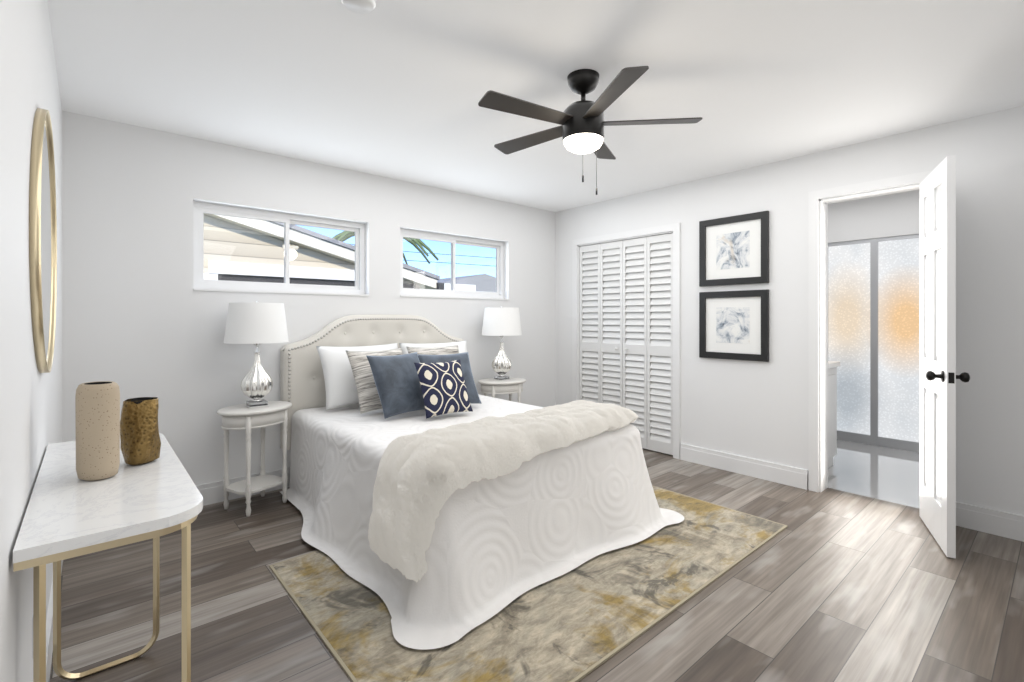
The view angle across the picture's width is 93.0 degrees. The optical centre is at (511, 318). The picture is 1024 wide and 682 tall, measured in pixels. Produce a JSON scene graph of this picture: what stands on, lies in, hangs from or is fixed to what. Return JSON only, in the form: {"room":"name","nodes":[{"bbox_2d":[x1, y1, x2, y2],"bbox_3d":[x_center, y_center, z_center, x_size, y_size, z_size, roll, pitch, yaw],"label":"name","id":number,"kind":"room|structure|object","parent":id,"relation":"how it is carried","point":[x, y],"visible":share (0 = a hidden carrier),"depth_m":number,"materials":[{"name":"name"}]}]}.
{"room":"bedroom","nodes":[
{"label":"bedroom","id":0,"kind":"room"},
{"bbox_2d":[0,0,61,681],"bbox_3d":[-1.049,0.027,0.910,0.150,2.440,4.850,0,0,-41],"label":"wall","id":1,"kind":"structure","parent":0,"point":[30,412],"depth_m":1.11,"materials":[{"name":"white paint"}]},
{"bbox_2d":[32,618,32,658],"bbox_3d":[-1.348,0.887,1.373,0.007,0.114,0.070,0,0,-41],"label":"electrical outlet plate","id":2,"kind":"object","parent":1,"relation":"attached to","point":[32,638],"visible":0.19,"depth_m":1.34,"materials":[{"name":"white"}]},
{"bbox_2d":[29,108,56,372],"bbox_3d":[-1.526,-0.243,1.589,0.022,0.840,0.840,0,0,-41],"label":"mirror","id":3,"kind":"object","parent":1,"relation":"attached to","point":[42,240],"visible":1,"depth_m":1.44,"materials":[{"name":"gold metal"}]},
{"bbox_2d":[46,560,62,681],"bbox_3d":[-1.036,1.177,1.020,0.015,0.140,4.700,0,0,-41],"label":"baseboard","id":4,"kind":"structure","parent":1,"relation":"attached to","point":[49,636],"depth_m":1.75,"materials":[{"name":"white wood"}]},
{"bbox_2d":[62,111,554,484],"bbox_3d":[-1.097,0.027,4.181,4.370,2.440,0.150,0,0,-41],"label":"wall","id":5,"kind":"structure","parent":0,"point":[141,317],"depth_m":3.27,"materials":[{"name":"white paint"}]},
{"bbox_2d":[196,467,289,505],"bbox_3d":[-1.042,1.177,4.117,4.070,0.140,0.019,0,0,-41],"label":"baseboard","id":6,"kind":"structure","parent":5,"relation":"attached to","point":[212,492],"depth_m":3.30,"materials":[{"name":"white wood"}]},
{"bbox_2d":[193,201,368,295],"bbox_3d":[-1.681,-0.485,3.650,1.219,0.605,0.135,0,0,-41],"label":"window","id":7,"kind":"structure","parent":5,"relation":"in","point":[200,209],"depth_m":3.62,"materials":[{"name":"white plastic"}]},
{"bbox_2d":[400,229,508,299],"bbox_3d":[-0.539,-0.488,4.643,1.228,0.603,0.135,0,0,-41],"label":"window","id":8,"kind":"structure","parent":5,"relation":"in","point":[498,294],"depth_m":4.66,"materials":[{"name":"white"}]},
{"bbox_2d":[48,0,1023,211],"bbox_3d":[0.494,-1.243,2.351,4.370,0.100,5.000,0,0,-41],"label":"ceiling","id":9,"kind":"structure","parent":0,"point":[396,89],"depth_m":2.41,"materials":[{"name":"white paint"}]},
{"bbox_2d":[341,0,375,13],"bbox_3d":[-0.569,-1.175,1.798,0.124,0.035,0.124,0,0,-41],"label":"smoke detector","id":10,"kind":"object","parent":9,"relation":"attached to","point":[362,6],"visible":0.98,"depth_m":1.80,"materials":[{"name":"white plastic"}]},
{"bbox_2d":[478,66,701,194],"bbox_3d":[0.324,-0.902,2.405,1.080,0.579,1.075,0,0,-41],"label":"fan","id":11,"kind":"object","parent":9,"relation":"hanging from","point":[580,129],"visible":1,"depth_m":2.32,"materials":[{"name":"black metal"}]},
{"bbox_2d":[49,439,1023,681],"bbox_3d":[1.169,1.297,2.938,6.160,0.100,5.000,0,0,-41],"label":"floor","id":12,"kind":"structure","parent":0,"point":[829,585],"depth_m":2.14,"materials":[{"name":"brown wood"}]},
{"bbox_2d":[13,433,202,681],"bbox_3d":[-1.207,0.853,1.468,0.332,0.792,1.080,0,0,-41],"label":"console table","id":13,"kind":"object","parent":12,"relation":"on","point":[69,513],"visible":0.81,"depth_m":1.21,"materials":[{"name":"stone"}]},
{"bbox_2d":[75,381,119,480],"bbox_3d":[-1.190,0.321,1.397,0.116,0.270,0.095,0,0,29],"label":"vase","id":14,"kind":"object","parent":13,"relation":"on","point":[97,412],"visible":1,"depth_m":1.36,"materials":[{"name":"beige ceramic"}]},
{"bbox_2d":[120,397,160,464],"bbox_3d":[-1.173,0.356,1.535,0.107,0.200,0.104,0,0,-41],"label":"bronze vase","id":15,"kind":"object","parent":13,"relation":"on","point":[140,440],"visible":1,"depth_m":1.50,"materials":[{"name":"brown metal"}]},
{"bbox_2d":[217,401,291,516],"bbox_3d":[-1.703,0.917,3.230,0.370,0.660,0.470,0,0,29],"label":"nightstand","id":16,"kind":"object","parent":12,"relation":"on","point":[241,417],"visible":0.98,"depth_m":3.16,"materials":[{"name":"white paint"}]},
{"bbox_2d":[224,302,288,407],"bbox_3d":[-1.698,0.237,3.234,0.384,0.696,0.384,0,0,-41],"label":"lamp","id":17,"kind":"object","parent":16,"relation":"on","point":[256,324],"visible":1,"depth_m":3.12,"materials":[{"name":"mercury glass"},{"name":"chrome"},{"name":"fabric"}]},
{"bbox_2d":[280,315,463,458],"bbox_3d":[-1.054,0.609,4.033,1.600,1.277,0.106,0,0,-41],"label":"headboard","id":18,"kind":"object","parent":12,"relation":"on","point":[302,383],"visible":0.4,"depth_m":3.69,"materials":[{"name":"white fabric"}]},
{"bbox_2d":[478,377,525,402],"bbox_3d":[-0.094,0.917,4.629,0.470,0.660,0.370,0,0,-21],"label":"nightstand","id":19,"kind":"object","parent":12,"relation":"on","point":[494,387],"visible":0.42,"depth_m":4.50,"materials":[{"name":"white paint"}]},
{"bbox_2d":[482,307,521,380],"bbox_3d":[-0.098,0.237,4.625,0.384,0.696,0.384,0,0,-41],"label":"lamp","id":20,"kind":"object","parent":19,"relation":"on","point":[501,322],"visible":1,"depth_m":4.50,"materials":[{"name":"white fabric"}]},
{"bbox_2d":[269,486,787,681],"bbox_3d":[0.215,1.242,2.664,2.464,0.010,1.524,0,0,-41],"label":"rug","id":21,"kind":"object","parent":12,"relation":"on","point":[580,622],"visible":0.67,"depth_m":2.07,"materials":[{"name":"beige fabric"}]},
{"bbox_2d":[280,341,683,649],"bbox_3d":[-0.310,0.724,3.171,1.934,1.046,2.137,0,0,-41],"label":"bed","id":22,"kind":"object","parent":21,"relation":"on","point":[435,498],"visible":1,"depth_m":2.48,"materials":[{"name":"white fabric"}]},
{"bbox_2d":[316,342,408,409],"bbox_3d":[-1.114,0.419,3.667,0.660,0.470,0.203,0,-22,-43],"label":"pillow","id":23,"kind":"object","parent":22,"relation":"on","point":[340,386],"depth_m":3.48,"materials":[{"name":"white fabric"}]},
{"bbox_2d":[345,347,417,413],"bbox_3d":[-0.928,0.431,3.475,0.460,0.460,0.164,0,-26,-47],"label":"pillow","id":24,"kind":"object","parent":22,"relation":"on","point":[368,396],"depth_m":3.33,"materials":[{"name":"beige fabric"}]},
{"bbox_2d":[366,351,435,418],"bbox_3d":[-0.748,0.441,3.299,0.174,0.440,0.430,-33,-20,34],"label":"pillow","id":25,"kind":"object","parent":22,"relation":"on","point":[396,379],"depth_m":3.20,"materials":[{"name":"blue fabric"}]},
{"bbox_2d":[416,351,481,409],"bbox_3d":[-0.464,0.449,3.582,0.430,0.430,0.174,0,-30,-33],"label":"pillow","id":26,"kind":"object","parent":22,"relation":"on","point":[472,392],"depth_m":3.59,"materials":[{"name":"blue fabric"}]},
{"bbox_2d":[828,361,839,467],"bbox_3d":[2.270,0.807,4.232,0.620,0.880,0.850,0,0,-41],"label":"bathroom vanity","id":27,"kind":"object","parent":12,"relation":"on","point":[832,407],"visible":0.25,"depth_m":4.02,"materials":[{"name":"white wood"}]},
{"bbox_2d":[555,105,1023,515],"bbox_3d":[2.136,0.032,3.678,0.150,2.450,4.850,0,0,-41],"label":"wall","id":28,"kind":"structure","parent":0,"point":[758,410],"depth_m":3.55,"materials":[{"name":"white paint"}]},
{"bbox_2d":[580,233,672,454],"bbox_3d":[1.103,0.234,4.801,0.035,2.002,1.108,0,0,-41],"label":"closet doors","id":29,"kind":"structure","parent":28,"relation":"in","point":[626,293],"depth_m":4.71,"materials":[{"name":"white wood"}]},
{"bbox_2d":[699,289,768,361],"bbox_3d":[1.789,0.057,3.940,0.028,0.555,0.555,0,0,-41],"label":"picture","id":30,"kind":"object","parent":28,"relation":"attached to","point":[733,325],"visible":0.98,"depth_m":3.92,"materials":[{"name":"black"}]},
{"bbox_2d":[699,211,768,286],"bbox_3d":[1.789,-0.548,3.940,0.028,0.555,0.555,0,0,-41],"label":"picture","id":31,"kind":"object","parent":28,"relation":"attached to","point":[733,250],"visible":0.98,"depth_m":3.92,"materials":[{"name":"black"}]},
{"bbox_2d":[572,170,932,491],"bbox_3d":[1.702,0.166,4.166,0.166,2.162,3.009,0,0,-41],"label":"trim","id":32,"kind":"structure","parent":28,"relation":"attached to","point":[820,201],"depth_m":3.51,"materials":[{"name":"white wood"}]},
{"bbox_2d":[680,443,1023,541],"bbox_3d":[2.023,1.177,3.679,0.019,0.140,4.700,0,0,-41],"label":"baseboard","id":33,"kind":"structure","parent":28,"relation":"attached to","point":[993,521],"depth_m":3.60,"materials":[{"name":"white wood"}]},
{"bbox_2d":[919,155,969,557],"bbox_3d":[2.422,0.199,2.776,0.177,2.080,0.611,0,0,29],"label":"door leaf","id":34,"kind":"structure","parent":28,"relation":"in","point":[938,376],"depth_m":2.66,"materials":[{"name":"white wood"}]},
{"bbox_2d":[828,190,918,242],"bbox_3d":[3.653,0.032,4.699,0.100,2.450,2.000,0,0,-41],"label":"wall","id":35,"kind":"structure","parent":0,"point":[891,215],"depth_m":4.75,"materials":[{"name":"white paint"}]},
{"bbox_2d":[828,234,918,451],"bbox_3d":[3.713,0.232,4.619,0.055,2.030,1.300,0,0,-41],"label":"shower door","id":36,"kind":"structure","parent":35,"relation":"in","point":[873,316],"depth_m":4.75,"materials":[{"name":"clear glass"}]},
{"label":"outside","id":37,"kind":"structure","parent":0,"visible":0},
{"bbox_3d":[-17.286,1.317,27.354,70.000,0.100,56.030,0,0,-41],"label":"ground","id":38,"kind":"structure","parent":37,"visible":0},
{"bbox_2d":[204,213,443,289],"bbox_3d":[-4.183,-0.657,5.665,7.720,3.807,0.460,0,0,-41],"label":"house","id":39,"kind":"structure","parent":38,"relation":"on","point":[302,264],"depth_m":6.48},
{"bbox_2d":[333,231,438,264],"bbox_3d":[-2.918,-0.368,10.714,2.583,3.231,2.609,0,0,-41],"label":"palm tree","id":40,"kind":"object","parent":38,"relation":"on","point":[349,235],"depth_m":10.79,"materials":[{"name":"green plant"}]},
{"bbox_2d":[437,274,495,291],"bbox_3d":[0.920,-0.128,19.748,20.500,2.750,3.400,0,0,-41],"label":"neighboring house","id":41,"kind":"structure","parent":38,"relation":"on","point":[471,283],"depth_m":16.22,"materials":[{"name":"grey"}]},
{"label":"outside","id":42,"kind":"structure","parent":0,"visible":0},
{"bbox_2d":[348,243,491,265],"bbox_3d":[-4.502,-2.903,20.268,40.001,0.924,0.524,0,0,-41],"label":"wires","id":43,"kind":"object","parent":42,"point":[445,254],"depth_m":21.72,"materials":[{"name":"grey"}]}
]}

